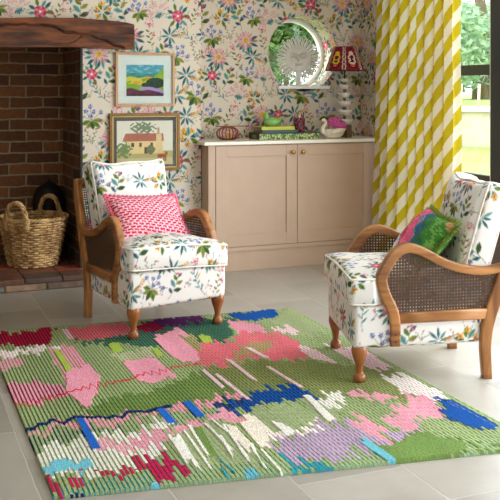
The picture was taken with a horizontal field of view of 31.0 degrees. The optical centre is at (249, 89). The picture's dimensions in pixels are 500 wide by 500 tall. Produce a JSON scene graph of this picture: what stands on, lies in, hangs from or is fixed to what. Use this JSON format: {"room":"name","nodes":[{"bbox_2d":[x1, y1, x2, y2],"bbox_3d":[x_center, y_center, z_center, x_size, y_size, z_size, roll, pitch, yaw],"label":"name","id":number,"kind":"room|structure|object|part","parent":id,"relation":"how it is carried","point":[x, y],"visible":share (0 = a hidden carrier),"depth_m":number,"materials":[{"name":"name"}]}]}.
{"room":"living room","nodes":[
{"label":"living room","id":0,"kind":"room"},
{"bbox_2d":[0,47,62,254],"bbox_3d":[-2.201,0.025,6.229,1.802,2.450,0.001,0,0,-22],"label":"wall","id":1,"kind":"structure","parent":0,"point":[31,79],"depth_m":6.48,"materials":[{"name":"brick"}]},
{"bbox_2d":[0,0,200,268],"bbox_3d":[-2.244,0.025,5.840,3.830,2.450,0.690,0,0,-22],"label":"wall","id":2,"kind":"structure","parent":0,"point":[160,26],"depth_m":6.14,"materials":[{"name":"paper"}]},
{"bbox_2d":[0,17,134,49],"bbox_3d":[-1.967,-0.368,5.560,2.532,0.200,0.176,0,0,-22],"label":"mantel beam","id":3,"kind":"structure","parent":2,"relation":"attached to","point":[26,32],"depth_m":5.80,"materials":[{"name":"brown wood"}]},
{"bbox_2d":[79,48,82,267],"bbox_3d":[-1.115,0.445,5.937,0.018,1.449,0.038,0,0,-22],"label":"trim","id":4,"kind":"structure","parent":2,"relation":"attached to","point":[80,49],"depth_m":5.92,"materials":[{"name":"white paint"}]},
{"bbox_2d":[109,113,179,170],"bbox_3d":[-0.709,0.352,6.077,0.488,0.392,0.022,0,0,-22],"label":"framed piece","id":5,"kind":"object","parent":2,"relation":"attached to","point":[132,136],"visible":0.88,"depth_m":6.08,"materials":[{"name":"beige fabric"}]},
{"bbox_2d":[117,120,172,163],"bbox_3d":[-0.709,0.357,6.078,0.390,0.298,0.001,0,0,-22],"label":"print","id":6,"kind":"object","parent":5,"relation":"attached to","point":[136,140],"depth_m":6.08},
{"bbox_2d":[115,52,174,105],"bbox_3d":[-0.707,-0.072,6.078,0.411,0.362,0.022,0,0,-22],"label":"framed landscape","id":7,"kind":"object","parent":2,"relation":"attached to","point":[141,78],"visible":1,"depth_m":6.08,"materials":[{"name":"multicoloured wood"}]},
{"bbox_2d":[126,65,163,95],"bbox_3d":[-0.708,-0.065,6.078,0.259,0.211,0.001,0,0,-22],"label":"print","id":8,"kind":"object","parent":7,"relation":"attached to","point":[141,80],"depth_m":6.08},
{"bbox_2d":[0,264,499,499],"bbox_3d":[-0.001,1.250,2.158,5.220,0.001,9.200,0,0,-22],"label":"floor","id":9,"kind":"structure","parent":0,"point":[303,289],"depth_m":3.67,"materials":[{"name":"tile"}]},
{"bbox_2d":[0,251,83,292],"bbox_3d":[-2.023,1.212,5.802,1.798,0.083,0.909,0,0,-22],"label":"hearth","id":10,"kind":"object","parent":9,"relation":"on","point":[66,274],"visible":0.57,"depth_m":5.68,"materials":[{"name":"brick"}]},
{"bbox_2d":[0,193,68,268],"bbox_3d":[-1.454,0.946,6.041,0.466,0.448,0.482,0,0,-22],"label":"wicker basket","id":11,"kind":"object","parent":10,"relation":"on","point":[46,243],"visible":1,"depth_m":5.88,"materials":[{"name":"beige wicker"}]},
{"bbox_3d":[-1.515,0.815,5.828,0.202,0.195,0.037,0,0,16],"label":"handle","id":12,"kind":"part","parent":11,"relation":"part of","materials":[{"name":"beige wicker"}]},
{"bbox_3d":[-1.394,0.815,6.255,0.202,0.195,0.037,0,0,16],"label":"handle","id":13,"kind":"part","parent":11,"relation":"part of","materials":[{"name":"brown wicker"}]},
{"bbox_2d":[32,179,64,252],"bbox_3d":[-1.433,0.902,6.409,0.228,0.534,0.228,0,0,-22],"label":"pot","id":14,"kind":"object","parent":10,"relation":"on","point":[48,187],"visible":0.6,"depth_m":6.33,"materials":[{"name":"metal"}]},
{"bbox_3d":[-1.433,0.726,6.409,0.228,0.182,0.228,0,0,-22],"label":"lid","id":15,"kind":"part","parent":14,"relation":"part of","materials":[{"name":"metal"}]},
{"bbox_3d":[-1.433,0.989,6.409,0.224,0.360,0.224,0,0,-22],"label":"pot","id":16,"kind":"part","parent":14,"relation":"part of","materials":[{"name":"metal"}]},
{"bbox_2d":[0,308,499,499],"bbox_3d":[-0.166,1.242,3.877,1.680,0.014,2.270,0,0,-22],"label":"rug","id":17,"kind":"object","parent":9,"relation":"on","point":[191,400],"visible":0.99,"depth_m":3.51,"materials":[{"name":"fabric"}]},
{"bbox_2d":[73,159,227,339],"bbox_3d":[-0.583,0.823,4.918,0.597,0.857,0.820,0,0,-36],"label":"armchair","id":18,"kind":"object","parent":17,"relation":"on","point":[136,273],"visible":0.88,"depth_m":4.71,"materials":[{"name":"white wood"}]},
{"bbox_3d":[-0.935,0.876,5.031,0.041,0.751,0.228,0,0,-30],"label":"post","id":19,"kind":"part","parent":18,"relation":"part of","materials":[{"name":"brown wood"}]},
{"bbox_3d":[-0.766,0.738,5.172,0.429,0.405,0.143,0,0,-36],"label":"cane panel","id":20,"kind":"part","parent":18,"relation":"part of","materials":[{"name":"brown wicker"}]},
{"bbox_3d":[-0.791,0.969,4.784,0.032,0.046,0.448,0,0,-30],"label":"rail","id":21,"kind":"part","parent":18,"relation":"part of","materials":[{"name":"brown wood"}]},
{"bbox_3d":[-0.799,0.820,4.797,0.003,0.295,0.587,0,0,-30],"label":"cane panel","id":22,"kind":"part","parent":18,"relation":"part of","materials":[{"name":"brown wicker"}]},
{"bbox_3d":[-0.797,0.868,4.793,0.045,0.434,0.628,0,0,-30],"label":"arm","id":23,"kind":"part","parent":18,"relation":"part of","materials":[{"name":"brown wood"}]},
{"bbox_2d":[83,159,166,229],"bbox_3d":[-0.688,0.610,5.109,0.476,0.429,0.236,0,0,-36],"label":"cushion","id":24,"kind":"object","parent":18,"relation":"on","point":[128,178],"depth_m":5.02,"materials":[{"name":"fabric"}]},
{"bbox_3d":[-0.581,1.149,4.486,0.069,0.178,0.069,0,0,-36],"label":"leg","id":25,"kind":"part","parent":18,"relation":"part of","materials":[{"name":"brown wood"}]},
{"bbox_2d":[103,193,190,237],"bbox_3d":[-0.547,0.689,4.855,0.477,0.270,0.219,0,0,-36],"label":"cushion","id":26,"kind":"object","parent":18,"relation":"on","point":[137,215],"visible":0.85,"depth_m":4.80,"materials":[{"name":"pink fabric"}]},
{"bbox_3d":[-0.527,0.996,4.841,0.572,0.202,0.584,0,0,-36],"label":"seat","id":27,"kind":"part","parent":18,"relation":"part of","materials":[{"name":"fabric"}]},
{"bbox_2d":[109,232,227,269],"bbox_3d":[-0.523,0.845,4.835,0.596,0.176,0.616,0,0,-36],"label":"seat cushion","id":28,"kind":"object","parent":18,"relation":"on","point":[153,251],"depth_m":4.60,"materials":[{"name":"fabric"}]},
{"bbox_3d":[-0.399,0.820,5.086,0.003,0.295,0.587,0,0,-42],"label":"cane panel","id":29,"kind":"part","parent":18,"relation":"part of","materials":[{"name":"brown wicker"}]},
{"bbox_3d":[-0.396,0.868,5.083,0.045,0.434,0.628,0,0,-41],"label":"arm","id":30,"kind":"part","parent":18,"relation":"part of","materials":[{"name":"brown wood"}]},
{"bbox_3d":[-0.173,1.149,4.781,0.069,0.178,0.069,0,0,-36],"label":"leg","id":31,"kind":"part","parent":18,"relation":"part of","materials":[{"name":"brown wood"}]},
{"bbox_2d":[324,172,499,382],"bbox_3d":[0.788,0.823,4.114,0.820,0.857,0.596,0,0,-6],"label":"armchair","id":32,"kind":"object","parent":17,"relation":"on","point":[377,299],"visible":0.96,"depth_m":3.88,"materials":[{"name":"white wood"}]},
{"bbox_3d":[0.412,1.149,4.327,0.069,0.178,0.069,0,0,-6],"label":"leg","id":33,"kind":"part","parent":32,"relation":"part of","materials":[{"name":"brown wood"}]},
{"bbox_3d":[0.465,1.149,3.826,0.069,0.178,0.069,0,0,-6],"label":"leg","id":34,"kind":"part","parent":32,"relation":"part of","materials":[{"name":"brown wood"}]},
{"bbox_3d":[0.786,0.868,4.362,0.628,0.434,0.045,0,0,0],"label":"arm","id":35,"kind":"part","parent":32,"relation":"part of","materials":[{"name":"brown wood"}]},
{"bbox_3d":[0.790,0.820,4.361,0.587,0.295,0.003,0,0,0],"label":"cane panel","id":36,"kind":"part","parent":32,"relation":"part of","materials":[{"name":"brown wicker"}]},
{"bbox_2d":[324,252,480,303],"bbox_3d":[0.686,0.834,4.103,0.616,0.158,0.596,0,0,-6],"label":"seat cushion","id":37,"kind":"object","parent":32,"relation":"on","point":[356,277],"depth_m":3.86,"materials":[{"name":"fabric"}]},
{"bbox_3d":[0.693,0.996,4.104,0.584,0.202,0.572,0,0,-6],"label":"seat","id":38,"kind":"part","parent":32,"relation":"part of","materials":[{"name":"fabric"}]},
{"bbox_2d":[388,204,461,269],"bbox_3d":[0.789,0.684,4.114,0.237,0.278,0.458,0,0,-6],"label":"cushion","id":39,"kind":"object","parent":32,"relation":"on","point":[430,229],"visible":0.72,"depth_m":4.00,"materials":[{"name":"fabric"}]},
{"bbox_3d":[0.838,0.868,3.870,0.628,0.434,0.045,0,0,-12],"label":"arm","id":40,"kind":"part","parent":32,"relation":"part of","materials":[{"name":"brown wood"}]},
{"bbox_3d":[0.842,0.820,3.871,0.587,0.295,0.003,0,0,-12],"label":"cane panel","id":41,"kind":"part","parent":32,"relation":"part of","materials":[{"name":"brown wicker"}]},
{"bbox_3d":[0.827,0.969,3.868,0.448,0.046,0.032,0,0,-12],"label":"rail","id":42,"kind":"part","parent":32,"relation":"part of","materials":[{"name":"brown wood"}]},
{"bbox_3d":[1.061,0.876,4.363,0.228,0.751,0.041,0,0,0],"label":"post","id":43,"kind":"part","parent":32,"relation":"part of","materials":[{"name":"brown wood"}]},
{"bbox_2d":[440,172,499,275],"bbox_3d":[1.003,0.610,4.136,0.236,0.429,0.476,0,0,-6],"label":"cushion","id":44,"kind":"object","parent":32,"relation":"on","point":[469,199],"depth_m":3.92,"materials":[{"name":"fabric"}]},
{"bbox_3d":[1.107,0.876,3.927,0.228,0.751,0.041,0,0,-12],"label":"post","id":45,"kind":"part","parent":32,"relation":"part of","materials":[{"name":"brown wood"}]},
{"bbox_3d":[1.100,0.738,4.146,0.143,0.405,0.429,0,0,-6],"label":"cane panel","id":46,"kind":"part","parent":32,"relation":"part of","materials":[{"name":"brown wicker"}]},
{"bbox_2d":[201,142,374,271],"bbox_3d":[0.292,0.813,6.527,1.378,0.874,0.412,0,0,-22],"label":"base cabinet","id":47,"kind":"object","parent":9,"relation":"on","point":[298,204],"visible":0.72,"depth_m":6.33,"materials":[{"name":"pink paint"}]},
{"bbox_3d":[0.046,0.731,6.254,0.608,0.696,0.022,0,0,-22],"label":"door","id":48,"kind":"part","parent":47,"relation":"part of","materials":[{"name":"pink paint"}]},
{"bbox_2d":[197,136,374,145],"bbox_3d":[0.275,0.365,6.527,1.418,0.024,0.401,0,0,-22],"label":"countertop","id":49,"kind":"structure","parent":47,"relation":"on","point":[239,141],"depth_m":6.33,"materials":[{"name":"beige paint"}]},
{"bbox_2d":[216,126,245,139],"bbox_3d":[-0.126,0.304,6.358,0.228,0.102,0.167,0,0,7],"label":"wire cage","id":50,"kind":"object","parent":49,"relation":"on","point":[222,128],"visible":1,"depth_m":6.33,"materials":[{"name":"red metal"}]},
{"bbox_2d":[249,131,319,139],"bbox_3d":[0.248,0.330,6.532,0.479,0.046,0.204,0,0,-22],"label":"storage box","id":51,"kind":"object","parent":49,"relation":"on","point":[307,134],"visible":0.98,"depth_m":6.44,"materials":[{"name":"green paper"}]},
{"bbox_3d":[0.029,0.332,6.443,0.003,0.043,0.200,0,0,-22],"label":"panel","id":52,"kind":"part","parent":51,"relation":"part of","materials":[{"name":"black paint"}]},
{"bbox_2d":[253,129,297,132],"bbox_3d":[0.182,0.296,6.511,0.275,0.021,0.185,0,0,-23],"label":"book","id":53,"kind":"object","parent":51,"relation":"on","point":[254,130],"visible":0.88,"depth_m":6.43,"materials":[{"name":"blue paper"}]},
{"bbox_2d":[253,125,294,129],"bbox_3d":[0.169,0.274,6.507,0.258,0.024,0.180,0,0,-21],"label":"book","id":54,"kind":"object","parent":53,"relation":"on","point":[283,127],"visible":0.99,"depth_m":6.45,"materials":[{"name":"yellow paper"}]},
{"bbox_2d":[263,110,281,125],"bbox_3d":[0.165,0.203,6.514,0.151,0.116,0.099,0,0,-22],"label":"hen","id":55,"kind":"object","parent":54,"relation":"on","point":[269,121],"visible":0.98,"depth_m":6.48,"materials":[{"name":"green ceramic"}]},
{"bbox_3d":[0.250,0.309,6.532,0.476,0.006,0.204,0,0,-22],"label":"lid","id":56,"kind":"part","parent":51,"relation":"part of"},
{"bbox_2d":[293,118,304,131],"bbox_3d":[0.358,0.255,6.560,0.090,0.104,0.090,0,0,-22],"label":"pot","id":57,"kind":"object","parent":51,"relation":"on","point":[299,123],"visible":0.79,"depth_m":6.52,"materials":[{"name":"red ceramic"}]},
{"bbox_2d":[320,119,345,138],"bbox_3d":[0.614,0.280,6.582,0.161,0.146,0.168,0,0,25],"label":"planter","id":58,"kind":"object","parent":49,"relation":"on","point":[330,133],"visible":1,"depth_m":6.54,"materials":[{"name":"beige ceramic"}]},
{"bbox_2d":[327,116,345,130],"bbox_3d":[0.636,0.255,6.580,0.160,0.130,0.104,0,0,-22],"label":"bunch","id":59,"kind":"object","parent":58,"relation":"in","point":[334,122],"visible":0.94,"depth_m":6.55,"materials":[{"name":"pink plant"}]},
{"bbox_2d":[325,46,364,136],"bbox_3d":[0.710,0.015,6.757,0.297,0.676,0.297,0,0,-22],"label":"table lamp","id":60,"kind":"object","parent":49,"relation":"on","point":[342,58],"visible":0.99,"depth_m":6.68,"materials":[{"name":"red fabric"}]},
{"bbox_3d":[0.710,-0.234,6.757,0.296,0.176,0.296,0,0,-22],"label":"lamp shade","id":61,"kind":"part","parent":60,"relation":"part of","materials":[{"name":"fabric"}]},
{"bbox_3d":[0.710,-0.023,6.757,0.080,0.032,0.080,0,0,-22],"label":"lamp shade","id":62,"kind":"part","parent":60,"relation":"part of","materials":[{"name":"white ceramic"}]},
{"bbox_3d":[0.710,0.171,6.757,0.114,0.046,0.114,0,0,-22],"label":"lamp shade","id":63,"kind":"part","parent":60,"relation":"part of","materials":[{"name":"white ceramic"}]},
{"bbox_3d":[0.710,0.039,6.757,0.092,0.037,0.092,0,0,-22],"label":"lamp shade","id":64,"kind":"part","parent":60,"relation":"part of","materials":[{"name":"white ceramic"}]},
{"bbox_3d":[0.710,0.106,6.757,0.104,0.042,0.104,0,0,-22],"label":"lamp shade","id":65,"kind":"part","parent":60,"relation":"part of","materials":[{"name":"white ceramic"}]},
{"bbox_3d":[0.710,0.243,6.757,0.124,0.050,0.124,0,0,-22],"label":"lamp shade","id":66,"kind":"part","parent":60,"relation":"part of","materials":[{"name":"white ceramic"}]},
{"bbox_2d":[343,125,351,137],"bbox_3d":[0.724,0.305,6.684,0.048,0.096,0.044,0,0,-28],"label":"wooden block","id":67,"kind":"object","parent":49,"relation":"on","point":[348,133],"visible":0.83,"depth_m":6.67,"materials":[{"name":"brown wood"}]},
{"bbox_3d":[0.615,0.731,6.484,0.611,0.696,0.022,0,0,-22],"label":"door","id":68,"kind":"part","parent":47,"relation":"part of","materials":[{"name":"pink paint"}]},
{"bbox_2d":[201,0,360,138],"bbox_3d":[0.173,0.025,6.825,1.390,2.450,0.220,0,0,-22],"label":"wall","id":69,"kind":"structure","parent":0,"point":[239,83],"depth_m":6.67,"materials":[{"name":"paper"}]},
{"bbox_2d":[281,18,323,90],"bbox_3d":[0.313,-0.275,7.010,0.578,0.578,0.042,0,0,-22],"label":"window","id":70,"kind":"structure","parent":69,"relation":"in","point":[309,28],"depth_m":7.07,"materials":[{"name":"white paint"}]},
{"bbox_2d":[276,86,329,88],"bbox_3d":[0.365,-0.019,6.871,0.430,0.023,0.251,0,0,-22],"label":"window sill","id":71,"kind":"structure","parent":69,"relation":"attached to","point":[277,87],"depth_m":6.75,"materials":[{"name":"white paint"}]},
{"bbox_2d":[276,37,319,85],"bbox_3d":[0.369,-0.220,6.887,0.343,0.378,0.082,0,0,-8],"label":"sculpture","id":72,"kind":"object","parent":71,"relation":"on","point":[298,58],"visible":1,"depth_m":6.88,"materials":[{"name":"white ceramic"}]},
{"bbox_2d":[361,0,376,136],"bbox_3d":[2.502,0.025,2.930,0.001,2.450,8.750,0,0,-22],"label":"wall","id":73,"kind":"structure","parent":0,"point":[368,7],"depth_m":6.87,"materials":[{"name":"paper"}]},
{"bbox_2d":[461,0,499,291],"bbox_3d":[2.039,0.150,4.145,0.077,2.200,4.950,0,0,-22],"label":"window","id":74,"kind":"structure","parent":73,"relation":"in","point":[492,69],"depth_m":5.44,"materials":[{"name":"grey paint"}]},
{"label":"outside","id":75,"kind":"structure","parent":0,"visible":0},
{"bbox_2d":[462,94,489,174],"bbox_3d":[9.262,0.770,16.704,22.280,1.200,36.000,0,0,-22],"label":"lawn","id":76,"kind":"structure","parent":75,"point":[474,159],"depth_m":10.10,"materials":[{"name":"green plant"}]},
{"bbox_2d":[268,23,317,85],"bbox_3d":[0.426,-0.163,11.358,2.752,2.831,1.756,0,0,-22],"label":"shrub","id":77,"kind":"object","parent":76,"relation":"on","point":[284,31],"visible":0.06,"depth_m":11.06,"materials":[{"name":"green plant"}]},
{"bbox_2d":[268,42,317,79],"bbox_3d":[-0.054,-1.164,15.627,4.574,5.045,2.875,0,0,-22],"label":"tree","id":78,"kind":"object","parent":76,"relation":"on","point":[270,56],"visible":0.02,"depth_m":15.66,"materials":[{"name":"green plant"}]},
{"bbox_2d":[461,0,489,98],"bbox_3d":[4.267,-1.075,16.426,4.330,5.068,3.090,0,0,-22],"label":"tree","id":79,"kind":"object","parent":76,"relation":"on","point":[475,24],"visible":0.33,"depth_m":15.46,"materials":[{"name":"green plant"}]},
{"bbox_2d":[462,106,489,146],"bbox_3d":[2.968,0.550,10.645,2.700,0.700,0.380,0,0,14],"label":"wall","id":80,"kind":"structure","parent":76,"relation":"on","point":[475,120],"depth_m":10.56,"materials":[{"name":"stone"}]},
{"bbox_2d":[477,84,480,107],"bbox_3d":[2.618,0.065,10.291,0.042,0.271,0.032,0,0,-22],"label":"stake","id":81,"kind":"object","parent":76,"relation":"on","point":[479,85],"visible":1,"depth_m":10.28,"materials":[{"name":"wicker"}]},
{"bbox_3d":[0.046,-1.275,2.150,5.700,0.150,9.550,0,0,-22],"label":"ceiling","id":82,"kind":"structure","parent":0,"visible":0},
{"bbox_2d":[372,0,461,250],"bbox_3d":[1.103,0.033,6.076,0.130,2.405,0.958,0,0,-22],"label":"curtain","id":83,"kind":"object","parent":82,"relation":"hanging from","point":[418,148],"visible":0.79,"depth_m":6.03,"materials":[{"name":"fabric"}]}
]}

